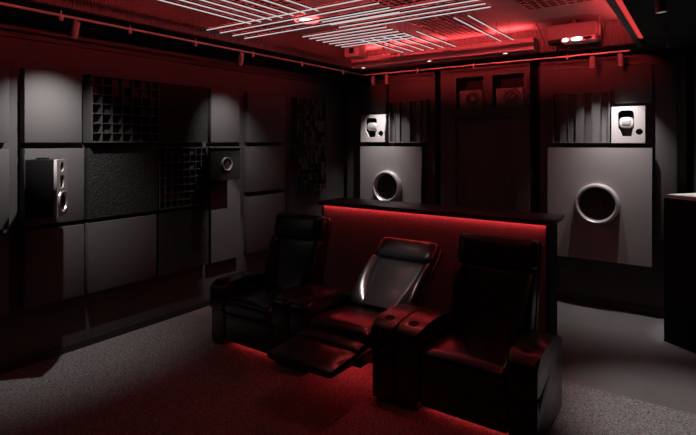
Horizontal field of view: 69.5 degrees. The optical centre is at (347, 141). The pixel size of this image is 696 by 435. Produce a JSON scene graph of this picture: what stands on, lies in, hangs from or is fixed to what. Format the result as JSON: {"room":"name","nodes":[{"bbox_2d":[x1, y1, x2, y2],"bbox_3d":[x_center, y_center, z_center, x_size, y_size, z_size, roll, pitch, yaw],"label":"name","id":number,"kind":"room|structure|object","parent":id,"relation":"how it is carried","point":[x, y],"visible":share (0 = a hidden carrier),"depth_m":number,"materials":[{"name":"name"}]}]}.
{"room":"home theater","nodes":[
{"label":"home theater","id":0,"kind":"room"},
{"bbox_2d":[0,20,346,365],"bbox_3d":[-1.915,0.285,4.722,0.220,2.830,6.700,0,0,35],"label":"wall","id":1,"kind":"structure","parent":0,"point":[24,333],"depth_m":4.53,"materials":[{"name":"paint"}]},
{"bbox_2d":[0,149,8,229],"bbox_3d":[-2.686,0.340,3.369,0.085,0.580,0.700,0,0,35],"label":"acoustic panel","id":2,"kind":"object","parent":1,"relation":"attached to","point":[4,153],"visible":1,"depth_m":3.60,"materials":[{"name":"grey fabric"}]},
{"bbox_2d":[0,65,8,142],"bbox_3d":[-2.686,-0.273,3.369,0.085,0.555,0.700,0,0,35],"label":"acoustic panel","id":3,"kind":"object","parent":1,"relation":"attached to","point":[4,70],"visible":1,"depth_m":3.60,"materials":[{"name":"grey fabric"}]},
{"bbox_2d":[20,68,81,142],"bbox_3d":[-2.304,-0.273,3.908,0.085,0.555,0.420,0,0,35],"label":"acoustic panel","id":4,"kind":"object","parent":1,"relation":"attached to","point":[50,101],"visible":1,"depth_m":3.86,"materials":[{"name":"grey fabric"}]},
{"bbox_2d":[20,223,83,308],"bbox_3d":[-2.299,0.953,3.916,0.085,0.575,0.440,0,0,35],"label":"acoustic panel","id":5,"kind":"object","parent":1,"relation":"attached to","point":[51,258],"visible":1,"depth_m":3.86,"materials":[{"name":"grey fabric"}]},
{"bbox_2d":[20,148,83,226],"bbox_3d":[-2.299,0.340,3.916,0.085,0.580,0.440,0,0,35],"label":"acoustic panel","id":6,"kind":"object","parent":1,"relation":"attached to","point":[74,156],"visible":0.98,"depth_m":3.96,"materials":[{"name":"grey fabric"}]},
{"bbox_2d":[25,157,67,218],"bbox_3d":[-2.208,0.334,3.659,0.271,0.442,0.275,0,0,-12],"label":"wall speaker","id":7,"kind":"object","parent":6,"relation":"attached to","point":[45,178],"visible":1,"depth_m":3.54,"materials":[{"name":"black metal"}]},
{"bbox_2d":[0,299,209,374],"bbox_3d":[-1.917,1.665,4.509,0.022,0.070,6.350,0,0,35],"label":"baseboard","id":8,"kind":"structure","parent":1,"relation":"attached to","point":[33,359],"depth_m":4.22,"materials":[{"name":"grey paint"}]},
{"bbox_2d":[83,214,156,293],"bbox_3d":[-1.972,0.953,4.377,0.085,0.575,0.630,0,0,35],"label":"acoustic panel","id":9,"kind":"object","parent":1,"relation":"attached to","point":[117,251],"visible":0.89,"depth_m":4.32,"materials":[{"name":"grey fabric"}]},
{"bbox_2d":[82,74,159,142],"bbox_3d":[-1.952,-0.273,4.354,0.145,0.555,0.625,0,0,35],"label":"panel","id":10,"kind":"object","parent":1,"relation":"attached to","point":[114,109],"visible":1,"depth_m":4.29,"materials":[{"name":"black wood"}]},
{"bbox_2d":[84,147,157,218],"bbox_3d":[-1.968,0.340,4.380,0.088,0.580,0.640,0,0,35],"label":"panel","id":11,"kind":"object","parent":1,"relation":"attached to","point":[117,181],"visible":1,"depth_m":4.32,"materials":[{"name":"fabric"}]},
{"bbox_2d":[0,31,342,86],"bbox_3d":[-1.914,-0.787,4.507,0.030,0.025,6.350,0,0,35],"label":"trim","id":12,"kind":"structure","parent":1,"relation":"attached to","point":[6,34],"depth_m":4.57,"materials":[{"name":"grey paint"}]},
{"bbox_2d":[154,207,207,275],"bbox_3d":[-1.610,0.953,4.886,0.088,0.575,0.560,0,0,35],"label":"panel","id":13,"kind":"object","parent":1,"relation":"attached to","point":[182,235],"visible":1,"depth_m":4.83,"materials":[{"name":"fabric"}]},
{"bbox_2d":[0,0,362,75],"bbox_3d":[-1.779,-0.894,4.118,0.700,0.012,5.870,0,0,35],"label":"trim","id":14,"kind":"structure","parent":1,"relation":"attached to","point":[10,14],"depth_m":4.22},
{"bbox_2d":[0,2,363,75],"bbox_3d":[-1.430,-0.854,4.109,0.030,0.069,5.660,0,0,35],"label":"track","id":15,"kind":"object","parent":1,"relation":"hanging from","point":[61,16],"visible":1,"depth_m":3.92,"materials":[{"name":"grey metal"}]},
{"bbox_2d":[70,20,79,38],"bbox_3d":[-1.885,-0.780,3.471,0.095,0.128,0.048,0,0,43],"label":"spotlight","id":16,"kind":"object","parent":15,"relation":"attached to","point":[76,24],"visible":1,"depth_m":3.46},
{"bbox_2d":[158,147,206,209],"bbox_3d":[-1.618,0.340,4.883,0.080,0.580,0.545,0,0,35],"label":"panel","id":17,"kind":"object","parent":1,"relation":"attached to","point":[189,189],"visible":0.94,"depth_m":4.87,"materials":[{"name":"black wood"}]},
{"bbox_2d":[160,83,207,142],"bbox_3d":[-1.610,-0.273,4.886,0.088,0.555,0.540,0,0,35],"label":"panel","id":18,"kind":"object","parent":1,"relation":"attached to","point":[183,108],"visible":1,"depth_m":4.85,"materials":[{"name":"fabric"}]},
{"bbox_2d":[206,147,239,262],"bbox_3d":[-1.316,0.645,5.306,0.085,1.190,0.395,0,0,35],"label":"acoustic panel","id":19,"kind":"object","parent":1,"relation":"attached to","point":[223,201],"visible":0.77,"depth_m":5.25,"materials":[{"name":"grey fabric"}]},
{"bbox_2d":[208,147,241,184],"bbox_3d":[-1.296,0.244,5.063,0.227,0.392,0.408,0,0,35],"label":"speaker","id":20,"kind":"object","parent":19,"relation":"attached to","point":[223,162],"visible":1,"depth_m":5.01},
{"bbox_2d":[208,88,239,141],"bbox_3d":[-1.319,-0.273,5.302,0.085,0.555,0.385,0,0,35],"label":"acoustic panel","id":21,"kind":"object","parent":1,"relation":"attached to","point":[223,105],"visible":0.89,"depth_m":5.25,"materials":[{"name":"grey fabric"}]},
{"bbox_2d":[244,92,284,141],"bbox_3d":[-0.960,-0.273,5.822,0.070,0.555,0.600,0,0,35],"label":"acoustic panel","id":22,"kind":"object","parent":1,"relation":"attached to","point":[264,114],"visible":1,"depth_m":5.76,"materials":[{"name":"grey fabric"}]},
{"bbox_2d":[244,192,284,253],"bbox_3d":[-0.960,0.925,5.822,0.070,0.630,0.600,0,0,35],"label":"acoustic panel","id":23,"kind":"object","parent":1,"relation":"attached to","point":[260,211],"visible":0.76,"depth_m":5.71,"materials":[{"name":"grey fabric"}]},
{"bbox_2d":[244,146,284,192],"bbox_3d":[-0.960,0.305,5.822,0.070,0.510,0.600,0,0,35],"label":"acoustic panel","id":24,"kind":"object","parent":1,"relation":"attached to","point":[264,166],"visible":1,"depth_m":5.76,"materials":[{"name":"grey fabric"}]},
{"bbox_2d":[291,97,325,141],"bbox_3d":[-0.491,-0.273,6.446,0.115,0.555,0.580,0,0,35],"label":"panel","id":25,"kind":"object","parent":1,"relation":"attached to","point":[308,116],"visible":1,"depth_m":6.38,"materials":[{"name":"brown wood"}]},
{"bbox_2d":[291,146,326,192],"bbox_3d":[-0.491,0.340,6.446,0.115,0.580,0.580,0,0,35],"label":"panel","id":26,"kind":"object","parent":1,"relation":"attached to","point":[308,163],"visible":1,"depth_m":6.38,"materials":[{"name":"brown wood"}]},
{"bbox_2d":[171,0,617,50],"bbox_3d":[0.514,-1.180,3.066,6.100,0.100,6.800,0,0,35],"label":"ceiling","id":27,"kind":"structure","parent":0,"point":[510,17],"depth_m":4.52,"materials":[{"name":"grey paint"}]},
{"bbox_2d":[33,0,361,69],"bbox_3d":[-1.502,-1.015,3.921,0.020,0.230,5.870,0,0,35],"label":"trim","id":28,"kind":"structure","parent":27,"relation":"attached to","point":[157,13],"depth_m":4.25,"materials":[{"name":"grey paint"}]},
{"bbox_2d":[351,37,537,68],"bbox_3d":[0.954,-0.953,5.510,2.145,0.115,0.140,0,0,35],"label":"trim","id":29,"kind":"structure","parent":28,"relation":"attached to","point":[523,45],"depth_m":5.34,"materials":[{"name":"grey paint"}]},
{"bbox_2d":[159,0,250,23],"bbox_3d":[-1.234,-1.044,3.459,0.005,0.172,1.536,0,0,35],"label":"tube","id":30,"kind":"object","parent":27,"relation":"hanging from","point":[167,1],"visible":0.86,"depth_m":3.71,"materials":[{"name":"white plastic"},{"name":"light grey metal"}]},
{"bbox_2d":[180,0,260,21],"bbox_3d":[-1.140,-1.044,3.393,0.005,0.172,1.536,0,0,35],"label":"tube","id":31,"kind":"object","parent":27,"relation":"hanging from","point":[187,1],"visible":0.83,"depth_m":3.67,"materials":[{"name":"white plastic"},{"name":"light grey metal"}]},
{"bbox_2d":[201,0,271,19],"bbox_3d":[-1.046,-1.044,3.326,0.005,0.172,1.536,0,0,35],"label":"tube","id":32,"kind":"object","parent":27,"relation":"hanging from","point":[208,1],"visible":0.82,"depth_m":3.66,"materials":[{"name":"grey paint"}]},
{"bbox_2d":[222,0,282,17],"bbox_3d":[-0.952,-1.044,3.260,0.005,0.172,1.536,0,0,35],"label":"tube","id":33,"kind":"object","parent":27,"relation":"hanging from","point":[228,1],"visible":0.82,"depth_m":3.63,"materials":[{"name":"grey paint"}]},
{"bbox_2d":[242,0,293,15],"bbox_3d":[-0.858,-1.044,3.193,0.005,0.172,1.536,0,0,35],"label":"tube","id":34,"kind":"object","parent":27,"relation":"hanging from","point":[249,1],"visible":0.89,"depth_m":3.59,"materials":[{"name":"grey paint"}]},
{"bbox_2d":[232,0,308,9],"bbox_3d":[-0.928,-1.123,3.320,0.762,0.014,1.762,0,0,35],"label":"ceiling vent","id":35,"kind":"object","parent":27,"relation":"in","point":[285,2],"visible":0.41,"depth_m":4.04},
{"bbox_2d":[207,0,360,29],"bbox_3d":[-0.550,-1.044,3.845,1.670,0.172,0.005,0,0,35],"label":"tube","id":36,"kind":"object","parent":27,"relation":"hanging from","point":[343,1],"visible":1,"depth_m":3.77,"materials":[{"name":"white plastic"},{"name":"light grey metal"}]},
{"bbox_2d":[263,0,304,13],"bbox_3d":[-0.764,-1.044,3.127,0.005,0.172,1.536,0,0,35],"label":"tube","id":37,"kind":"object","parent":27,"relation":"hanging from","point":[270,1],"visible":1,"depth_m":3.57,"materials":[{"name":"grey paint"}]},
{"bbox_2d":[220,1,378,32],"bbox_3d":[-0.466,-1.044,3.963,1.670,0.172,0.005,0,0,35],"label":"tube","id":38,"kind":"object","parent":27,"relation":"hanging from","point":[375,2],"visible":0.94,"depth_m":3.87,"materials":[{"name":"grey paint"}]},
{"bbox_2d":[286,0,317,10],"bbox_3d":[-0.662,-1.044,3.055,0.005,0.172,1.536,0,0,35],"label":"tube","id":39,"kind":"object","parent":27,"relation":"hanging from","point":[292,1],"visible":0.89,"depth_m":3.53,"materials":[{"name":"grey paint"}]},
{"bbox_2d":[294,15,318,23],"bbox_3d":[-0.376,-1.117,4.577,0.224,0.026,0.224,0,0,35],"label":"recessed light","id":40,"kind":"object","parent":27,"relation":"in","point":[312,17],"visible":0.59,"depth_m":4.58,"materials":[{"name":"metal"}]},
{"bbox_2d":[232,5,389,35],"bbox_3d":[-0.383,-1.044,4.080,1.670,0.172,0.005,0,0,35],"label":"tube","id":41,"kind":"object","parent":27,"relation":"hanging from","point":[384,7],"visible":0.99,"depth_m":3.99,"materials":[{"name":"grey paint"}]},
{"bbox_2d":[244,0,399,38],"bbox_3d":[-0.300,-1.044,4.198,1.670,0.172,0.005,0,0,35],"label":"tube","id":42,"kind":"object","parent":27,"relation":"hanging from","point":[395,11],"visible":0.95,"depth_m":4.10,"materials":[{"name":"grey paint"}]},
{"bbox_2d":[244,12,399,38],"bbox_3d":[-0.300,-0.962,4.198,1.670,0.008,0.005,0,0,35],"label":"ceiling light","id":43,"kind":"object","parent":42,"relation":"attached to","point":[385,13],"depth_m":4.12,"materials":[{"name":"metal"}]},
{"bbox_2d":[302,25,377,36],"bbox_3d":[-0.076,-1.044,4.357,0.835,0.172,0.005,0,0,35],"label":"tube","id":44,"kind":"object","parent":27,"relation":"hanging from","point":[344,29],"visible":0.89,"depth_m":4.43,"materials":[{"name":"grey paint"}]},
{"bbox_2d":[309,18,386,38],"bbox_3d":[-0.018,-1.044,4.439,0.835,0.172,0.005,0,0,35],"label":"tube","id":45,"kind":"object","parent":27,"relation":"hanging from","point":[383,26],"visible":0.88,"depth_m":4.41,"materials":[{"name":"grey paint"}]},
{"bbox_2d":[309,26,386,38],"bbox_3d":[-0.018,-0.962,4.439,0.835,0.008,0.005,0,0,35],"label":"diffuser","id":46,"kind":"object","parent":45,"relation":"attached to","point":[377,27],"depth_m":4.42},
{"bbox_2d":[316,12,392,40],"bbox_3d":[0.040,-1.044,4.522,0.835,0.172,0.005,0,0,35],"label":"tube","id":47,"kind":"object","parent":27,"relation":"hanging from","point":[391,28],"visible":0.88,"depth_m":4.51,"materials":[{"name":"grey paint"}]},
{"bbox_2d":[316,29,392,40],"bbox_3d":[0.040,-0.962,4.522,0.835,0.008,0.005,0,0,35],"label":"diffuser","id":48,"kind":"object","parent":47,"relation":"attached to","point":[379,30],"depth_m":4.52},
{"bbox_2d":[345,45,365,58],"bbox_3d":[0.085,-1.060,5.888,0.200,0.140,0.166,0,0,35],"label":"ceiling box","id":49,"kind":"object","parent":27,"relation":"attached to","point":[359,51],"visible":0.79,"depth_m":5.83,"materials":[{"name":"grey paint"}]},
{"bbox_2d":[323,16,398,42],"bbox_3d":[0.099,-1.044,4.604,0.835,0.172,0.005,0,0,35],"label":"tube","id":50,"kind":"object","parent":27,"relation":"hanging from","point":[388,31],"visible":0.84,"depth_m":4.57,"materials":[{"name":"grey paint"}]},
{"bbox_2d":[323,31,398,42],"bbox_3d":[0.099,-0.962,4.604,0.835,0.008,0.005,0,0,35],"label":"diffuser","id":51,"kind":"object","parent":50,"relation":"attached to","point":[385,32],"depth_m":4.60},
{"bbox_2d":[329,19,402,43],"bbox_3d":[0.157,-1.044,4.686,0.835,0.172,0.005,0,0,35],"label":"tube","id":52,"kind":"object","parent":27,"relation":"hanging from","point":[394,33],"visible":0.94,"depth_m":4.67,"materials":[{"name":"grey paint"}]},
{"bbox_2d":[330,33,402,43],"bbox_3d":[0.157,-0.962,4.686,0.835,0.008,0.005,0,0,35],"label":"diffuser","id":53,"kind":"object","parent":52,"relation":"attached to","point":[390,34],"depth_m":4.69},
{"bbox_2d":[335,27,408,45],"bbox_3d":[0.215,-1.044,4.769,0.835,0.172,0.005,0,0,35],"label":"tube","id":54,"kind":"object","parent":27,"relation":"hanging from","point":[402,35],"visible":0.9,"depth_m":4.79,"materials":[{"name":"grey paint"}]},
{"bbox_2d":[335,35,408,45],"bbox_3d":[0.215,-0.962,4.769,0.835,0.008,0.005,0,0,35],"label":"diffuser","id":55,"kind":"object","parent":54,"relation":"attached to","point":[389,37],"depth_m":4.79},
{"bbox_2d":[341,30,413,47],"bbox_3d":[0.273,-1.044,4.851,0.835,0.172,0.005,0,0,35],"label":"tube","id":56,"kind":"object","parent":27,"relation":"hanging from","point":[407,37],"visible":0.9,"depth_m":4.86,"materials":[{"name":"grey paint"}]},
{"bbox_2d":[341,37,413,47],"bbox_3d":[0.273,-0.962,4.851,0.835,0.008,0.005,0,0,35],"label":"diffuser","id":57,"kind":"object","parent":56,"relation":"attached to","point":[385,40],"depth_m":4.86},
{"bbox_2d":[359,24,403,52],"bbox_3d":[0.352,-1.044,5.054,0.005,0.172,0.845,0,0,35],"label":"tube","id":58,"kind":"object","parent":27,"relation":"hanging from","point":[378,44],"visible":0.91,"depth_m":5.07,"materials":[{"name":"grey paint"}]},
{"bbox_2d":[359,39,403,52],"bbox_3d":[0.352,-0.962,5.054,0.005,0.008,0.845,0,0,35],"label":"diffuser","id":59,"kind":"object","parent":58,"relation":"attached to","point":[378,44],"depth_m":5.07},
{"bbox_2d":[322,0,448,22],"bbox_3d":[0.306,-1.044,3.663,1.262,0.172,0.005,0,0,35],"label":"tube","id":60,"kind":"object","parent":27,"relation":"hanging from","point":[431,1],"visible":0.83,"depth_m":3.66,"materials":[{"name":"grey paint"}]},
{"bbox_2d":[370,36,412,51],"bbox_3d":[0.446,-1.044,4.987,0.005,0.172,0.845,0,0,35],"label":"tube","id":61,"kind":"object","parent":27,"relation":"hanging from","point":[389,43],"visible":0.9,"depth_m":5.03,"materials":[{"name":"grey paint"}]},
{"bbox_2d":[331,0,477,24],"bbox_3d":[0.373,-1.044,3.757,1.262,0.172,0.005,0,0,35],"label":"tube","id":62,"kind":"object","parent":27,"relation":"hanging from","point":[458,1],"visible":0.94,"depth_m":3.63,"materials":[{"name":"grey paint"}]},
{"bbox_2d":[339,1,485,27],"bbox_3d":[0.439,-1.044,3.851,1.262,0.172,0.005,0,0,35],"label":"tube","id":63,"kind":"object","parent":27,"relation":"hanging from","point":[483,2],"visible":0.95,"depth_m":3.80,"materials":[{"name":"grey paint"}]},
{"bbox_2d":[392,33,433,48],"bbox_3d":[0.642,-1.044,4.849,0.005,0.172,0.845,0,0,35],"label":"tube","id":64,"kind":"object","parent":27,"relation":"hanging from","point":[410,40],"visible":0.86,"depth_m":4.88,"materials":[{"name":"grey paint"}]},
{"bbox_2d":[368,0,459,10],"bbox_3d":[0.265,-1.123,3.579,0.612,0.014,1.362,0,0,35],"label":"ceiling vent","id":65,"kind":"object","parent":27,"relation":"in","point":[393,3],"visible":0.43,"depth_m":4.04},
{"bbox_2d":[346,2,490,29],"bbox_3d":[0.500,-1.044,3.938,1.262,0.172,0.005,0,0,35],"label":"tube","id":66,"kind":"object","parent":27,"relation":"hanging from","point":[484,6],"visible":0.99,"depth_m":3.88,"materials":[{"name":"grey paint"}]},
{"bbox_2d":[403,31,443,47],"bbox_3d":[0.736,-1.044,4.782,0.005,0.172,0.845,0,0,35],"label":"tube","id":67,"kind":"object","parent":27,"relation":"hanging from","point":[406,33],"visible":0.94,"depth_m":4.73,"materials":[{"name":"grey paint"}]},
{"bbox_2d":[416,18,455,46],"bbox_3d":[0.838,-1.044,4.710,0.005,0.172,0.845,0,0,35],"label":"tube","id":68,"kind":"object","parent":27,"relation":"hanging from","point":[418,31],"visible":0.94,"depth_m":4.62,"materials":[{"name":"grey paint"}]},
{"bbox_2d":[416,31,455,46],"bbox_3d":[0.838,-0.962,4.710,0.005,0.008,0.845,0,0,35],"label":"diffuser","id":69,"kind":"object","parent":68,"relation":"attached to","point":[420,32],"depth_m":4.69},
{"bbox_2d":[397,10,490,38],"bbox_3d":[0.953,-1.123,4.838,0.482,0.014,1.112,0,0,35],"label":"ceiling vent","id":70,"kind":"object","parent":27,"relation":"in","point":[446,26],"visible":0.75,"depth_m":4.84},
{"bbox_2d":[454,16,500,41],"bbox_3d":[1.142,-1.044,4.342,0.005,0.172,1.114,0,0,35],"label":"tube","id":71,"kind":"object","parent":27,"relation":"hanging from","point":[455,17],"visible":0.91,"depth_m":4.31,"materials":[{"name":"grey paint"}]},
{"bbox_2d":[468,1,513,39],"bbox_3d":[1.236,-1.044,4.276,0.005,0.172,1.114,0,0,35],"label":"tube","id":72,"kind":"object","parent":27,"relation":"hanging from","point":[469,15],"visible":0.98,"depth_m":4.16,"materials":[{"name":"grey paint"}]},
{"bbox_2d":[364,50,629,75],"bbox_3d":[1.426,-0.854,5.556,2.968,0.069,0.030,0,0,35],"label":"track","id":73,"kind":"object","parent":27,"relation":"hanging from","point":[473,65],"visible":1,"depth_m":5.36,"materials":[{"name":"grey metal"}]},
{"bbox_2d":[362,19,644,69],"bbox_3d":[1.427,-1.015,5.396,3.060,0.230,0.020,0,0,35],"label":"trim","id":74,"kind":"structure","parent":27,"relation":"attached to","point":[614,32],"depth_m":5.04,"materials":[{"name":"black paint"}]},
{"bbox_2d":[513,0,594,10],"bbox_3d":[1.399,-1.123,3.641,0.532,0.014,1.172,0,0,35],"label":"ceiling vent","id":75,"kind":"object","parent":27,"relation":"in","point":[527,5],"visible":1,"depth_m":4.05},
{"bbox_2d":[536,15,601,45],"bbox_3d":[2.055,-1.018,4.675,0.554,0.226,0.294,0,0,35],"label":"projector","id":76,"kind":"object","parent":27,"relation":"hanging from","point":[576,32],"visible":1,"depth_m":4.54,"materials":[{"name":"grey paint"}]},
{"bbox_2d":[606,0,642,47],"bbox_3d":[1.306,-1.008,2.640,0.079,0.245,5.020,0,0,35],"label":"ceiling light strip","id":77,"kind":"object","parent":27,"relation":"hanging from","point":[618,7],"visible":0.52,"depth_m":3.66,"materials":[{"name":"grey paint"}]},
{"bbox_2d":[466,52,693,212],"bbox_3d":[2.509,0.285,5.697,5.880,2.830,0.200,0,0,35],"label":"wall","id":78,"kind":"structure","parent":0,"point":[511,82],"depth_m":4.97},
{"bbox_2d":[361,114,388,143],"bbox_3d":[0.368,-0.165,6.690,0.375,0.390,0.150,0,0,35],"label":"speaker","id":79,"kind":"object","parent":78,"relation":"attached to","point":[374,128],"visible":0.99,"depth_m":6.63},
{"bbox_2d":[363,85,388,112],"bbox_3d":[0.374,-0.573,6.735,0.365,0.365,0.070,0,0,35],"label":"acoustic panel","id":80,"kind":"object","parent":78,"relation":"attached to","point":[375,98],"visible":1,"depth_m":6.69,"materials":[{"name":"grey fabric"}]},
{"bbox_2d":[346,78,434,85],"bbox_3d":[0.532,-0.790,6.654,1.345,0.020,0.020,0,0,35],"label":"trim","id":81,"kind":"structure","parent":78,"relation":"attached to","point":[426,78],"depth_m":6.58,"materials":[{"name":"grey paint"}]},
{"bbox_2d":[360,146,423,203],"bbox_3d":[0.553,0.629,6.520,0.905,1.142,0.215,0,0,35],"label":"subwoofer","id":82,"kind":"object","parent":78,"relation":"attached to","point":[387,173],"visible":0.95,"depth_m":6.46,"materials":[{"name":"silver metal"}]},
{"bbox_2d":[347,71,440,204],"bbox_3d":[0.610,0.406,6.764,1.345,2.588,0.250,0,0,35],"label":"trim","id":83,"kind":"structure","parent":78,"relation":"attached to","point":[430,90],"depth_m":6.51,"materials":[{"name":"paint"}]},
{"bbox_2d":[389,99,429,142],"bbox_3d":[0.782,-0.260,6.428,0.545,0.540,0.100,0,0,35],"label":"panel","id":84,"kind":"object","parent":78,"relation":"attached to","point":[409,120],"visible":1,"depth_m":6.40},
{"bbox_2d":[467,140,503,209],"bbox_3d":[1.606,0.715,5.875,0.440,1.470,0.012,0,0,35],"label":"door","id":85,"kind":"structure","parent":78,"relation":"attached to","point":[485,158],"depth_m":5.87,"materials":[{"name":"paint"}]},
{"bbox_2d":[457,117,515,210],"bbox_3d":[1.688,0.710,5.990,0.720,1.980,0.270,0,0,35],"label":"trim","id":86,"kind":"structure","parent":78,"relation":"attached to","point":[504,129],"depth_m":5.84,"materials":[{"name":"paint"}]},
{"bbox_2d":[322,42,650,79],"bbox_3d":[1.361,-0.894,5.909,3.760,0.012,0.780,0,0,35],"label":"trim","id":87,"kind":"structure","parent":78,"relation":"attached to","point":[632,47],"depth_m":5.40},
{"bbox_2d":[441,62,536,211],"bbox_3d":[1.663,0.406,5.989,1.070,2.588,0.300,0,0,35],"label":"door frame","id":88,"kind":"structure","parent":78,"relation":"attached to","point":[453,81],"depth_m":5.83,"materials":[{"name":"paint"}]},
{"bbox_2d":[460,90,482,108],"bbox_3d":[1.525,-0.507,6.063,0.280,0.215,0.258,0,0,35],"label":"speaker","id":89,"kind":"object","parent":88,"relation":"on","point":[470,98],"visible":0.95,"depth_m":5.97},
{"bbox_2d":[496,87,523,106],"bbox_3d":[1.901,-0.507,5.797,0.310,0.215,0.258,0,0,35],"label":"speaker","id":90,"kind":"object","parent":88,"relation":"on","point":[505,97],"visible":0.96,"depth_m":5.71},
{"bbox_2d":[552,90,610,142],"bbox_3d":[2.440,-0.255,5.256,0.555,0.530,0.100,0,0,35],"label":"panel","id":91,"kind":"object","parent":78,"relation":"attached to","point":[577,117],"visible":0.99,"depth_m":5.24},
{"bbox_2d":[548,147,651,266],"bbox_3d":[2.541,0.629,5.114,0.955,1.142,0.215,0,0,35],"label":"subwoofer","id":92,"kind":"object","parent":78,"relation":"attached to","point":[603,196],"visible":1,"depth_m":5.06,"materials":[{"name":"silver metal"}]},
{"bbox_2d":[539,58,685,70],"bbox_3d":[2.661,-0.790,5.149,1.340,0.020,0.020,0,0,35],"label":"trim","id":93,"kind":"structure","parent":78,"relation":"attached to","point":[674,59],"depth_m":5.11,"materials":[{"name":"grey paint"}]},
{"bbox_2d":[540,49,686,309],"bbox_3d":[2.739,0.406,5.259,1.340,2.588,0.250,0,0,35],"label":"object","id":94,"kind":"structure","parent":78,"relation":"attached to","point":[637,285],"depth_m":5.14,"materials":[{"name":"paint"}]},
{"bbox_2d":[611,106,646,145],"bbox_3d":[2.787,-0.155,4.980,0.290,0.390,0.150,0,0,35],"label":"speaker","id":95,"kind":"object","parent":78,"relation":"attached to","point":[628,123],"visible":1,"depth_m":4.95},
{"bbox_2d":[614,64,652,103],"bbox_3d":[2.838,-0.570,4.992,0.330,0.370,0.070,0,0,35],"label":"acoustic panel","id":96,"kind":"object","parent":78,"relation":"attached to","point":[632,84],"visible":1,"depth_m":4.96,"materials":[{"name":"grey fabric"}]},
{"bbox_2d":[622,0,695,51],"bbox_3d":[2.026,-1.009,1.874,1.975,0.242,6.600,0,0,35],"label":"ceiling","id":97,"kind":"structure","parent":78,"relation":"attached to","point":[680,16],"depth_m":3.73,"materials":[{"name":"paint"}]},
{"bbox_2d":[654,0,666,13],"bbox_3d":[1.831,-0.832,2.944,0.074,0.149,0.060,0,0,-12],"label":"spotlight","id":98,"kind":"object","parent":78,"relation":"hanging from","point":[660,5],"visible":1,"depth_m":2.92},
{"bbox_2d":[655,62,676,240],"bbox_3d":[3.065,0.098,4.832,0.175,1.705,0.070,0,0,35],"label":"acoustic panel","id":99,"kind":"object","parent":78,"relation":"attached to","point":[665,73],"visible":0.76,"depth_m":4.81,"materials":[{"name":"grey fabric"}]},
{"bbox_2d":[694,48,695,192],"bbox_3d":[4.000,0.406,4.367,1.630,2.588,0.250,0,0,35],"label":"trim","id":100,"kind":"structure","parent":78,"relation":"attached to","point":[694,48],"depth_m":4.73,"materials":[{"name":"paint"}]},
{"bbox_2d":[557,299,695,414],"bbox_3d":[0.485,1.750,3.025,6.100,0.100,6.700,0,0,35],"label":"floor","id":101,"kind":"structure","parent":0,"point":[619,352],"depth_m":3.96,"materials":[{"name":"carpet"}]},
{"bbox_2d":[0,306,695,434],"bbox_3d":[-0.131,1.694,2.071,5.705,0.012,4.330,0,0,35],"label":"carpet","id":102,"kind":"object","parent":101,"relation":"on","point":[170,376],"visible":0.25,"depth_m":3.25,"materials":[{"name":"carpet"}]},
{"bbox_2d":[210,212,331,366],"bbox_3d":[-0.585,1.166,4.283,0.882,1.044,0.779,0,0,35],"label":"recliner","id":103,"kind":"object","parent":102,"relation":"on","point":[251,309],"visible":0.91,"depth_m":4.23,"materials":[{"name":"black leather"}]},
{"bbox_2d":[225,288,282,324],"bbox_3d":[-0.659,1.334,4.177,0.540,0.156,0.520,0,0,35],"label":"seat cushion","id":104,"kind":"object","parent":103,"relation":"on","point":[253,306],"depth_m":4.03,"materials":[{"name":"black leather"}]},
{"bbox_2d":[274,235,314,290],"bbox_3d":[-0.486,1.097,4.422,0.474,0.493,0.230,0,0,35],"label":"cushion","id":105,"kind":"object","parent":103,"relation":"on","point":[293,254],"depth_m":4.40,"materials":[{"name":"black leather"}]},
{"bbox_2d":[267,237,442,401],"bbox_3d":[0.132,1.262,3.750,0.882,0.853,1.566,0,0,35],"label":"recliner","id":106,"kind":"object","parent":102,"relation":"on","point":[334,330],"visible":0.93,"depth_m":3.61,"materials":[{"name":"black leather"}]},
{"bbox_2d":[309,306,382,349],"bbox_3d":[0.081,1.329,3.677,0.530,0.166,0.560,0,0,35],"label":"seat cushion","id":107,"kind":"object","parent":106,"relation":"on","point":[352,322],"depth_m":3.55,"materials":[{"name":"black leather"}]},
{"bbox_2d":[363,257,423,311],"bbox_3d":[0.345,1.171,4.051,0.474,0.356,0.448,0,0,35],"label":"cushion","id":108,"kind":"object","parent":106,"relation":"on","point":[388,282],"depth_m":4.04,"materials":[{"name":"black leather"}]},
{"bbox_2d":[395,232,562,434],"bbox_3d":[0.875,1.166,3.251,0.882,1.044,0.779,0,0,35],"label":"recliner","id":109,"kind":"object","parent":102,"relation":"on","point":[485,361],"visible":1,"depth_m":3.13,"materials":[{"name":"black leather"}]},
{"bbox_2d":[421,331,513,391],"bbox_3d":[0.800,1.334,3.145,0.540,0.156,0.520,0,0,35],"label":"seat cushion","id":110,"kind":"object","parent":109,"relation":"on","point":[476,360],"depth_m":3.01,"materials":[{"name":"black leather"}]},
{"bbox_2d":[465,262,526,342],"bbox_3d":[0.973,1.097,3.391,0.474,0.493,0.230,0,0,35],"label":"cushion","id":111,"kind":"object","parent":109,"relation":"on","point":[495,294],"depth_m":3.36,"materials":[{"name":"black leather"}]},
{"bbox_2d":[318,197,563,334],"bbox_3d":[0.738,1.150,4.634,2.275,1.100,0.420,0,0,35],"label":"bar counter","id":112,"kind":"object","parent":101,"relation":"on","point":[358,227],"depth_m":4.46,"materials":[{"name":"dark wood"}]},
{"bbox_2d":[557,292,663,316],"bbox_3d":[2.662,1.665,5.151,1.340,0.070,0.015,0,0,35],"label":"baseboard","id":113,"kind":"structure","parent":101,"relation":"on","point":[560,296],"depth_m":5.12,"materials":[{"name":"grey paint"}]},
{"bbox_2d":[663,193,695,352],"bbox_3d":[3.180,1.074,3.883,0.624,1.252,1.104,0,0,-21],"label":"cabinet","id":114,"kind":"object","parent":101,"relation":"on","point":[679,209],"depth_m":4.15,"materials":[{"name":"wood"}]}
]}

